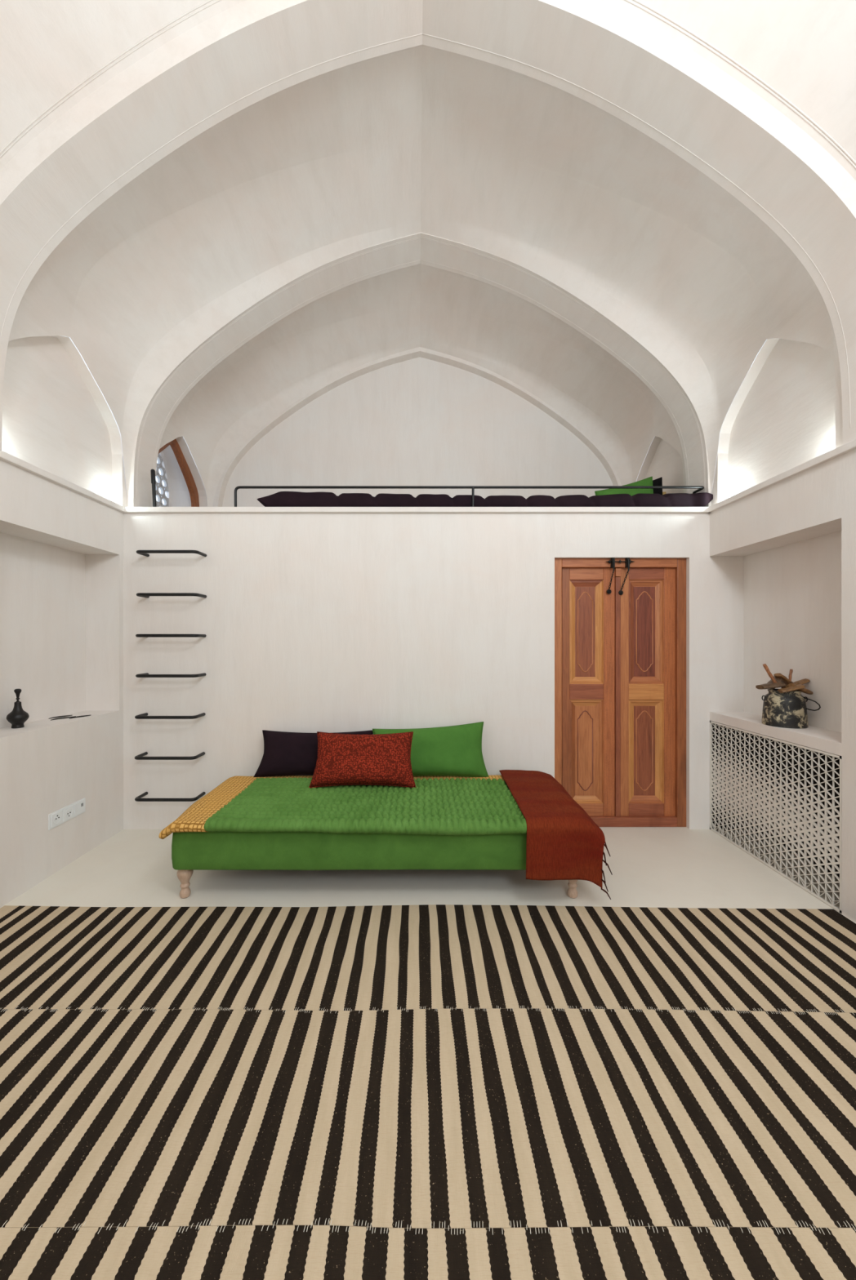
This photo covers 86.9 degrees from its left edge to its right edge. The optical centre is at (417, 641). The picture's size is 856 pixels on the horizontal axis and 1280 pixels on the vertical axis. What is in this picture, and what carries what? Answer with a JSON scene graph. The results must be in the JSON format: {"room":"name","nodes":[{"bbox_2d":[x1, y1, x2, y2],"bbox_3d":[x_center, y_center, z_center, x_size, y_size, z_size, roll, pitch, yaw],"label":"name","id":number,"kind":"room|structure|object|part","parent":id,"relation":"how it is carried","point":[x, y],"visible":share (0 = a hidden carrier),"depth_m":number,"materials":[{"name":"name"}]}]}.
{"room":"traditional dwelling","nodes":[
{"label":"traditional dwelling","id":0,"kind":"room"},
{"bbox_2d":[0,459,123,907],"bbox_3d":[-2.437,0.202,0.520,0.527,2.375,5.640,0,0,0],"label":"wall","id":1,"kind":"structure","parent":0,"point":[61,548],"depth_m":2.87,"materials":[{"name":"paint"}]},
{"bbox_2d":[6,688,29,728],"bbox_3d":[-2.335,0.391,2.640,0.101,0.227,0.101,0,0,0],"label":"vase","id":2,"kind":"object","parent":1,"relation":"on","point":[18,717],"visible":1,"depth_m":2.62,"materials":[{"name":"black ceramic"}]},
{"bbox_2d":[48,715,71,719],"bbox_3d":[-2.369,0.500,3.000,0.021,0.008,0.147,0,0,26],"label":"leaf","id":3,"kind":"object","parent":1,"relation":"on","point":[66,715],"visible":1,"depth_m":2.99,"materials":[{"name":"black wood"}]},
{"bbox_2d":[0,450,125,512],"bbox_3d":[-2.309,-0.969,0.522,0.327,0.039,5.645,0,0,0],"label":"ledge","id":4,"kind":"object","parent":1,"relation":"attached to","point":[5,456],"visible":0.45,"depth_m":2.69,"materials":[{"name":"paint"}]},
{"bbox_2d":[51,715,75,719],"bbox_3d":[-2.309,0.500,2.948,0.019,0.008,0.153,0,0,26],"label":"leaf","id":5,"kind":"object","parent":1,"relation":"on","point":[73,716],"visible":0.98,"depth_m":2.94,"materials":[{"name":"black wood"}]},
{"bbox_2d":[48,797,85,830],"bbox_3d":[-2.168,1.067,2.805,0.013,0.092,0.290,0,0,0],"label":"socket plate","id":6,"kind":"object","parent":1,"relation":"attached to","point":[75,809],"visible":1,"depth_m":2.79,"materials":[{"name":"white plastic"}]},
{"bbox_2d":[182,357,612,506],"bbox_3d":[0.025,-2.188,4.740,5.250,2.445,0.001,0,0,0],"label":"wall","id":7,"kind":"structure","parent":0,"point":[418,421],"depth_m":4.74,"materials":[{"name":"paint"}]},
{"bbox_2d":[186,346,648,506],"bbox_3d":[0.024,-2.233,4.690,5.180,2.534,0.100,0,0,0],"label":"arch","id":8,"kind":"object","parent":7,"relation":"attached to","point":[419,352],"visible":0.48,"depth_m":4.66,"materials":[{"name":"paint"}]},
{"bbox_2d":[2,44,842,506],"bbox_3d":[0.010,-2.037,2.812,4.470,2.141,1.055,0,0,0],"label":"ceiling","id":9,"kind":"structure","parent":0,"point":[526,171],"depth_m":2.86,"materials":[{"name":"paint"}]},
{"bbox_2d":[89,232,750,506],"bbox_3d":[0.024,-2.251,3.475,5.250,2.570,0.270,0,0,0],"label":"arch","id":10,"kind":"object","parent":9,"relation":"attached to","point":[417,248],"visible":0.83,"depth_m":3.46,"materials":[{"name":"paint"}]},
{"bbox_2d":[159,263,685,506],"bbox_3d":[0.010,-2.027,4.125,4.470,2.122,1.030,0,0,0],"label":"ceiling","id":11,"kind":"structure","parent":0,"point":[491,327],"depth_m":4.29,"materials":[{"name":"paint"}]},
{"bbox_2d":[0,826,854,923],"bbox_3d":[0.000,1.439,0.550,5.400,0.100,6.100,0,0,0],"label":"floor","id":12,"kind":"structure","parent":0,"point":[650,867],"depth_m":2.60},
{"bbox_2d":[171,831,577,898],"bbox_3d":[-0.217,1.196,2.845,2.198,0.386,0.900,0,0,0],"label":"daybed","id":13,"kind":"object","parent":12,"relation":"on","point":[191,851],"visible":0.42,"depth_m":2.40,"materials":[{"name":"green fabric"}]},
{"bbox_3d":[-1.265,1.301,2.458,0.080,0.172,0.080,0,0,0],"label":"leg","id":14,"kind":"part","parent":13,"relation":"part of","materials":[{"name":"brown wood"}]},
{"bbox_2d":[159,775,526,839],"bbox_3d":[-0.244,0.980,2.757,2.188,0.108,0.865,0,0,0],"label":"quilt","id":15,"kind":"object","parent":13,"relation":"on","point":[439,805],"visible":0.76,"depth_m":2.56,"materials":[{"name":"green fabric"}]},
{"bbox_2d":[253,729,373,777],"bbox_3d":[-0.729,0.796,3.197,0.834,0.315,0.174,0,0,1],"label":"cushion","id":16,"kind":"object","parent":15,"relation":"on","point":[285,753],"visible":0.56,"depth_m":3.15,"materials":[{"name":"fabric"}]},
{"bbox_2d":[308,731,415,787],"bbox_3d":[-0.352,0.772,2.953,0.685,0.331,0.218,0,0,0],"label":"cushion","id":17,"kind":"object","parent":15,"relation":"on","point":[343,759],"visible":1,"depth_m":2.89,"materials":[{"name":"red fabric"}]},
{"bbox_2d":[372,721,488,777],"bbox_3d":[0.075,0.768,3.192,0.844,0.377,0.204,0,0,-3],"label":"cushion","id":18,"kind":"object","parent":15,"relation":"on","point":[451,750],"visible":0.73,"depth_m":3.14,"materials":[{"name":"green fabric"}]},
{"bbox_2d":[498,769,612,899],"bbox_3d":[0.780,1.123,2.772,0.451,0.414,0.930,0,0,0],"label":"throw blanket","id":19,"kind":"object","parent":15,"relation":"on","point":[563,842],"visible":1,"depth_m":2.33,"materials":[{"name":"red fabric"}]},
{"bbox_3d":[0.842,1.301,2.458,0.080,0.172,0.080,0,0,0],"label":"leg","id":20,"kind":"part","parent":13,"relation":"part of","materials":[{"name":"brown wood"}]},
{"bbox_2d":[0,904,855,1279],"bbox_3d":[-0.007,1.385,1.376,4.309,0.008,1.992,0,0,0],"label":"striped rug","id":21,"kind":"object","parent":12,"relation":"on","point":[423,1091],"visible":1,"depth_m":1.38,"materials":[{"name":"beige fabric"}]},
{"bbox_2d":[0,0,855,181],"bbox_3d":[0.024,-2.740,-0.140,4.460,3.567,4.320,0,0,0],"label":"ceiling","id":22,"kind":"structure","parent":0,"point":[804,51],"depth_m":1.94,"materials":[{"name":"paint"}]},
{"bbox_2d":[0,0,855,450],"bbox_3d":[0.024,-2.251,2.137,5.250,2.570,0.297,0,0,0],"label":"arch","id":23,"kind":"object","parent":22,"relation":"attached to","point":[593,51],"visible":0.98,"depth_m":2.12,"materials":[{"name":"paint"}]},
{"bbox_2d":[123,512,742,829],"bbox_3d":[0.000,0.202,3.485,5.400,2.375,0.290,0,0,0],"label":"wall","id":24,"kind":"structure","parent":0,"point":[311,622],"depth_m":3.34,"materials":[{"name":"paint"}]},
{"bbox_2d":[150,469,156,506],"bbox_3d":[-1.997,-1.139,3.420,0.043,0.328,0.031,0,0,0],"label":"grab bar","id":25,"kind":"object","parent":24,"relation":"on","point":[153,471],"visible":0.9,"depth_m":3.41,"materials":[{"name":"metal"}]},
{"bbox_2d":[134,751,204,759],"bbox_3d":[-1.793,0.828,3.269,0.447,0.022,0.162,0,0,0],"label":"ladder rung","id":26,"kind":"object","parent":24,"relation":"attached to","point":[140,757],"visible":1,"depth_m":3.19,"materials":[{"name":"black metal"}]},
{"bbox_2d":[134,791,205,801],"bbox_3d":[-1.791,1.123,3.269,0.447,0.022,0.162,0,0,0],"label":"ladder rung","id":27,"kind":"object","parent":24,"relation":"attached to","point":[138,798],"visible":1,"depth_m":3.19,"materials":[{"name":"black metal"}]},
{"bbox_2d":[134,712,205,719],"bbox_3d":[-1.791,0.539,3.269,0.447,0.022,0.162,0,0,0],"label":"ladder rung","id":28,"kind":"object","parent":24,"relation":"attached to","point":[144,716],"visible":1,"depth_m":3.19,"materials":[{"name":"black metal"}]},
{"bbox_2d":[135,672,206,677],"bbox_3d":[-1.785,0.245,3.269,0.447,0.022,0.162,0,0,0],"label":"ladder rung","id":29,"kind":"object","parent":24,"relation":"attached to","point":[140,675],"visible":1,"depth_m":3.19,"materials":[{"name":"black metal"}]},
{"bbox_2d":[135,634,206,637],"bbox_3d":[-1.785,-0.041,3.269,0.447,0.022,0.162,0,0,0],"label":"ladder rung","id":30,"kind":"object","parent":24,"relation":"attached to","point":[136,635],"visible":1,"depth_m":3.19,"materials":[{"name":"black metal"}]},
{"bbox_2d":[136,550,206,556],"bbox_3d":[-1.781,-0.636,3.269,0.447,0.022,0.162,0,0,0],"label":"ladder rung","id":31,"kind":"object","parent":24,"relation":"attached to","point":[144,553],"visible":1,"depth_m":3.19,"materials":[{"name":"black metal"}]},
{"bbox_2d":[136,592,206,598],"bbox_3d":[-1.781,-0.332,3.269,0.447,0.022,0.162,0,0,0],"label":"ladder rung","id":32,"kind":"object","parent":24,"relation":"attached to","point":[139,594],"visible":1,"depth_m":3.19,"materials":[{"name":"black metal"}]},
{"bbox_2d":[159,444,191,506],"bbox_3d":[-2.408,-1.508,4.135,0.265,1.045,0.950,0,0,0],"label":"window reveal","id":33,"kind":"structure","parent":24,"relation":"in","point":[178,494],"depth_m":4.57,"materials":[{"name":"paint"}]},
{"bbox_2d":[155,453,168,506],"bbox_3d":[-2.518,-1.518,4.135,0.025,1.104,1.120,0,0,0],"label":"screen","id":34,"kind":"object","parent":33,"relation":"attached to","point":[161,477],"visible":0.06,"depth_m":4.43,"materials":[{"name":"ceramic"}]},
{"bbox_2d":[158,439,199,506],"bbox_3d":[-2.250,-1.432,4.135,0.050,0.892,0.950,0,0,0],"label":"window","id":35,"kind":"structure","parent":33,"relation":"attached to","point":[183,464],"depth_m":4.37,"materials":[{"name":"brown wood"}]},
{"bbox_2d":[124,506,709,512],"bbox_3d":[0.007,-0.969,3.329,4.315,0.039,0.032,0,0,0],"label":"ledge","id":36,"kind":"object","parent":24,"relation":"attached to","point":[127,509],"visible":0.76,"depth_m":3.31,"materials":[{"name":"paint"}]},
{"bbox_2d":[234,485,703,506],"bbox_3d":[0.399,-1.065,3.425,3.518,0.177,0.165,0,0,0],"label":"guard rail","id":37,"kind":"object","parent":24,"relation":"on","point":[699,488],"visible":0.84,"depth_m":3.35,"materials":[{"name":"black metal"}]},
{"bbox_3d":[0.411,-1.060,3.352,0.018,0.168,0.018,0,0,0],"label":"post","id":38,"kind":"part","parent":37,"relation":"part of","materials":[{"name":"metal"}]},
{"bbox_2d":[554,557,685,826],"bbox_3d":[1.510,0.384,3.466,0.996,2.010,0.267,0,0,0],"label":"door","id":39,"kind":"structure","parent":24,"relation":"in","point":[620,624],"depth_m":3.40,"materials":[{"name":"orange wood"}]},
{"bbox_3d":[1.174,0.833,3.428,0.066,0.786,0.007,0,0,-28],"label":"panel moulding","id":40,"kind":"part","parent":39,"relation":"part of","materials":[{"name":"brown wood"}]},
{"bbox_3d":[1.174,-0.072,3.428,0.066,0.788,0.007,0,0,-28],"label":"panel moulding","id":41,"kind":"part","parent":39,"relation":"part of","materials":[{"name":"brown wood"}]},
{"bbox_3d":[1.274,0.833,3.442,0.151,0.680,0.009,0,0,0],"label":"panel","id":42,"kind":"part","parent":39,"relation":"part of","materials":[{"name":"orange wood"}]},
{"bbox_3d":[1.274,-0.072,3.442,0.151,0.682,0.009,0,0,0],"label":"panel","id":43,"kind":"part","parent":39,"relation":"part of","materials":[{"name":"brown wood"}]},
{"bbox_3d":[1.274,0.381,3.426,0.257,0.117,0.040,0,0,0],"label":"rail","id":44,"kind":"part","parent":39,"relation":"part of","materials":[{"name":"brown wood"}]},
{"bbox_3d":[1.274,-0.510,3.426,0.257,0.088,0.040,0,0,0],"label":"rail","id":45,"kind":"part","parent":39,"relation":"part of","materials":[{"name":"orange wood"}]},
{"bbox_3d":[1.274,0.467,3.429,0.257,0.056,0.035,0,0,0],"label":"panel moulding","id":46,"kind":"part","parent":39,"relation":"part of","materials":[{"name":"brown wood"}]},
{"bbox_3d":[1.274,0.294,3.429,0.257,0.056,0.035,0,0,0],"label":"panel moulding","id":47,"kind":"part","parent":39,"relation":"part of","materials":[{"name":"brown wood"}]},
{"bbox_3d":[1.274,-0.438,3.429,0.257,0.056,0.035,0,0,0],"label":"panel moulding","id":48,"kind":"part","parent":39,"relation":"part of","materials":[{"name":"brown wood"}]},
{"bbox_3d":[1.274,1.198,3.429,0.257,0.056,0.035,0,0,0],"label":"panel moulding","id":49,"kind":"part","parent":39,"relation":"part of","materials":[{"name":"brown wood"}]},
{"bbox_3d":[1.274,1.275,3.426,0.257,0.099,0.040,0,0,0],"label":"rail","id":50,"kind":"part","parent":39,"relation":"part of","materials":[{"name":"orange wood"}]},
{"bbox_3d":[1.374,0.833,3.428,0.066,0.786,0.007,0,0,28],"label":"panel moulding","id":51,"kind":"part","parent":39,"relation":"part of","materials":[{"name":"orange wood"}]},
{"bbox_3d":[1.374,-0.072,3.428,0.066,0.788,0.007,0,0,28],"label":"panel moulding","id":52,"kind":"part","parent":39,"relation":"part of","materials":[{"name":"brown wood"}]},
{"bbox_3d":[1.442,-0.457,3.366,0.015,0.146,0.055,0,0,-22],"label":"chain","id":53,"kind":"part","parent":39,"relation":"part of","materials":[{"name":"metal"}]},
{"bbox_3d":[1.542,-0.453,3.365,0.012,0.155,0.063,0,0,-42],"label":"chain","id":54,"kind":"part","parent":39,"relation":"part of","materials":[{"name":"metal"}]},
{"bbox_3d":[1.619,0.833,3.428,0.066,0.786,0.007,0,0,-28],"label":"panel moulding","id":55,"kind":"part","parent":39,"relation":"part of","materials":[{"name":"brown wood"}]},
{"bbox_3d":[1.619,-0.074,3.428,0.066,0.788,0.007,0,0,-28],"label":"panel moulding","id":56,"kind":"part","parent":39,"relation":"part of","materials":[{"name":"brown wood"}]},
{"bbox_3d":[1.509,1.353,3.487,0.862,0.072,0.225,0,0,0],"label":"sill","id":57,"kind":"part","parent":39,"relation":"part of","materials":[{"name":"brown wood"}]},
{"bbox_3d":[1.725,0.833,3.442,0.161,0.680,0.009,0,0,0],"label":"panel","id":58,"kind":"part","parent":39,"relation":"part of","materials":[{"name":"brown wood"}]},
{"bbox_3d":[1.725,-0.074,3.442,0.161,0.682,0.009,0,0,0],"label":"panel","id":59,"kind":"part","parent":39,"relation":"part of","materials":[{"name":"brown wood"}]},
{"bbox_3d":[1.725,1.198,3.429,0.267,0.056,0.035,0,0,0],"label":"panel moulding","id":60,"kind":"part","parent":39,"relation":"part of","materials":[{"name":"orange wood"}]},
{"bbox_3d":[1.725,0.467,3.429,0.267,0.056,0.035,0,0,0],"label":"panel moulding","id":61,"kind":"part","parent":39,"relation":"part of","materials":[{"name":"brown wood"}]},
{"bbox_3d":[1.725,-0.440,3.429,0.267,0.056,0.035,0,0,0],"label":"panel moulding","id":62,"kind":"part","parent":39,"relation":"part of","materials":[{"name":"orange wood"}]},
{"bbox_3d":[1.725,1.275,3.426,0.267,0.099,0.040,0,0,0],"label":"rail","id":63,"kind":"part","parent":39,"relation":"part of","materials":[{"name":"brown wood"}]},
{"bbox_3d":[1.725,0.380,3.426,0.267,0.119,0.040,0,0,0],"label":"rail","id":64,"kind":"part","parent":39,"relation":"part of","materials":[{"name":"brown wood"}]},
{"bbox_3d":[1.725,-0.511,3.426,0.267,0.086,0.040,0,0,0],"label":"rail","id":65,"kind":"part","parent":39,"relation":"part of","materials":[{"name":"brown wood"}]},
{"bbox_3d":[1.725,0.292,3.429,0.267,0.056,0.035,0,0,0],"label":"panel moulding","id":66,"kind":"part","parent":39,"relation":"part of","materials":[{"name":"orange wood"}]},
{"bbox_3d":[1.830,0.833,3.428,0.066,0.786,0.007,0,0,28],"label":"panel moulding","id":67,"kind":"part","parent":39,"relation":"part of","materials":[{"name":"brown wood"}]},
{"bbox_3d":[1.830,-0.074,3.428,0.066,0.788,0.007,0,0,28],"label":"panel moulding","id":68,"kind":"part","parent":39,"relation":"part of","materials":[{"name":"orange wood"}]},
{"bbox_2d":[709,448,855,923],"bbox_3d":[2.429,0.202,0.520,0.543,2.375,5.640,0,0,0],"label":"wall","id":69,"kind":"structure","parent":0,"point":[794,536],"depth_m":2.74,"materials":[{"name":"paint"}]},
{"bbox_2d":[709,720,840,913],"bbox_3d":[2.163,0.987,2.818,0.012,0.799,1.038,0,0,0],"label":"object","id":70,"kind":"object","parent":69,"relation":"in","point":[833,835],"visible":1,"depth_m":2.70,"materials":[{"name":"white metal"}]},
{"bbox_2d":[707,439,855,512],"bbox_3d":[2.295,-0.969,0.522,0.324,0.039,5.645,0,0,0],"label":"ledge","id":71,"kind":"object","parent":69,"relation":"attached to","point":[850,446],"visible":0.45,"depth_m":2.59,"materials":[{"name":"paint"}]},
{"bbox_2d":[760,688,820,728],"bbox_3d":[2.272,0.411,2.782,0.227,0.218,0.261,0,0,0],"label":"bucket","id":72,"kind":"object","parent":69,"relation":"on","point":[785,709],"visible":0.96,"depth_m":2.72,"materials":[{"name":"ceramic"}]},
{"bbox_2d":[755,682,785,688],"bbox_3d":[2.187,0.275,2.801,0.147,0.044,0.070,0,0,-6],"label":"firewood piece","id":73,"kind":"object","parent":72,"relation":"in","point":[766,686],"visible":0.99,"depth_m":2.78,"materials":[{"name":"brown wood"}]},
{"bbox_2d":[761,663,776,683],"bbox_3d":[2.191,0.210,2.804,0.089,0.143,0.024,0,0,9],"label":"stick","id":74,"kind":"object","parent":73,"relation":"on","point":[765,667],"visible":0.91,"depth_m":2.80,"materials":[{"name":"brown wood"}]},
{"bbox_2d":[766,675,786,688],"bbox_3d":[2.235,0.254,2.830,0.107,0.083,0.078,0,0,-20],"label":"firewood piece","id":75,"kind":"object","parent":72,"relation":"in","point":[777,680],"visible":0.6,"depth_m":2.81,"materials":[{"name":"brown wood"}]},
{"bbox_2d":[777,684,804,693],"bbox_3d":[2.259,0.286,2.736,0.126,0.054,0.072,0,0,8],"label":"firewood piece","id":76,"kind":"object","parent":72,"relation":"in","point":[797,686],"visible":0.99,"depth_m":2.71,"materials":[{"name":"brown wood"}]},
{"bbox_2d":[780,678,809,688],"bbox_3d":[2.341,0.265,2.799,0.139,0.068,0.065,0,0,7],"label":"firewood piece","id":77,"kind":"object","parent":72,"relation":"in","point":[801,682],"visible":0.53,"depth_m":2.78,"materials":[{"name":"brown wood"}]},
{"bbox_2d":[773,673,792,684],"bbox_3d":[2.288,0.240,2.820,0.110,0.086,0.068,0,0,-8],"label":"firewood piece","id":78,"kind":"object","parent":77,"relation":"on","point":[785,680],"visible":0.67,"depth_m":2.80,"materials":[{"name":"brown wood"}]},
{"bbox_2d":[787,669,791,683],"bbox_3d":[2.314,0.217,2.805,0.038,0.088,0.018,0,0,-24],"label":"stick","id":79,"kind":"object","parent":78,"relation":"on","point":[790,670],"visible":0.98,"depth_m":2.80,"materials":[{"name":"brown wood"}]},
{"bbox_2d":[786,683,812,694],"bbox_3d":[2.325,0.289,2.746,0.121,0.069,0.058,0,0,0],"label":"firewood piece","id":80,"kind":"object","parent":72,"relation":"in","point":[805,691],"visible":0.77,"depth_m":2.73,"materials":[{"name":"brown wood"}]},
{"bbox_3d":[2.345,0.372,2.694,0.006,0.082,0.095,0,0,-25],"label":"wire handle","id":81,"kind":"part","parent":72,"relation":"part of","materials":[{"name":"metal"}]},
{"bbox_3d":[0.000,-0.898,4.170,5.400,0.175,1.460,0,0,0],"label":"floor","id":82,"kind":"structure","parent":0,"visible":0},
{"bbox_2d":[257,491,712,506],"bbox_3d":[0.492,-1.064,3.549,3.385,0.150,0.462,0,0,0],"label":"mattress","id":83,"kind":"object","parent":82,"relation":"on","point":[281,499],"visible":0.44,"depth_m":3.38,"materials":[{"name":"fabric"}]},
{"bbox_2d":[594,475,653,495],"bbox_3d":[1.789,-1.215,3.873,0.528,0.455,0.151,0,0,-5],"label":"cushion","id":84,"kind":"object","parent":82,"relation":"on","point":[648,481],"visible":0.23,"depth_m":3.87,"materials":[{"name":"green fabric"}]},
{"bbox_2d":[652,477,662,495],"bbox_3d":[1.984,-1.223,3.971,0.364,0.471,0.125,0,0,0],"label":"cushion","id":85,"kind":"object","parent":82,"relation":"on","point":[658,482],"visible":0.09,"depth_m":3.97,"materials":[{"name":"black fabric"}]}
]}

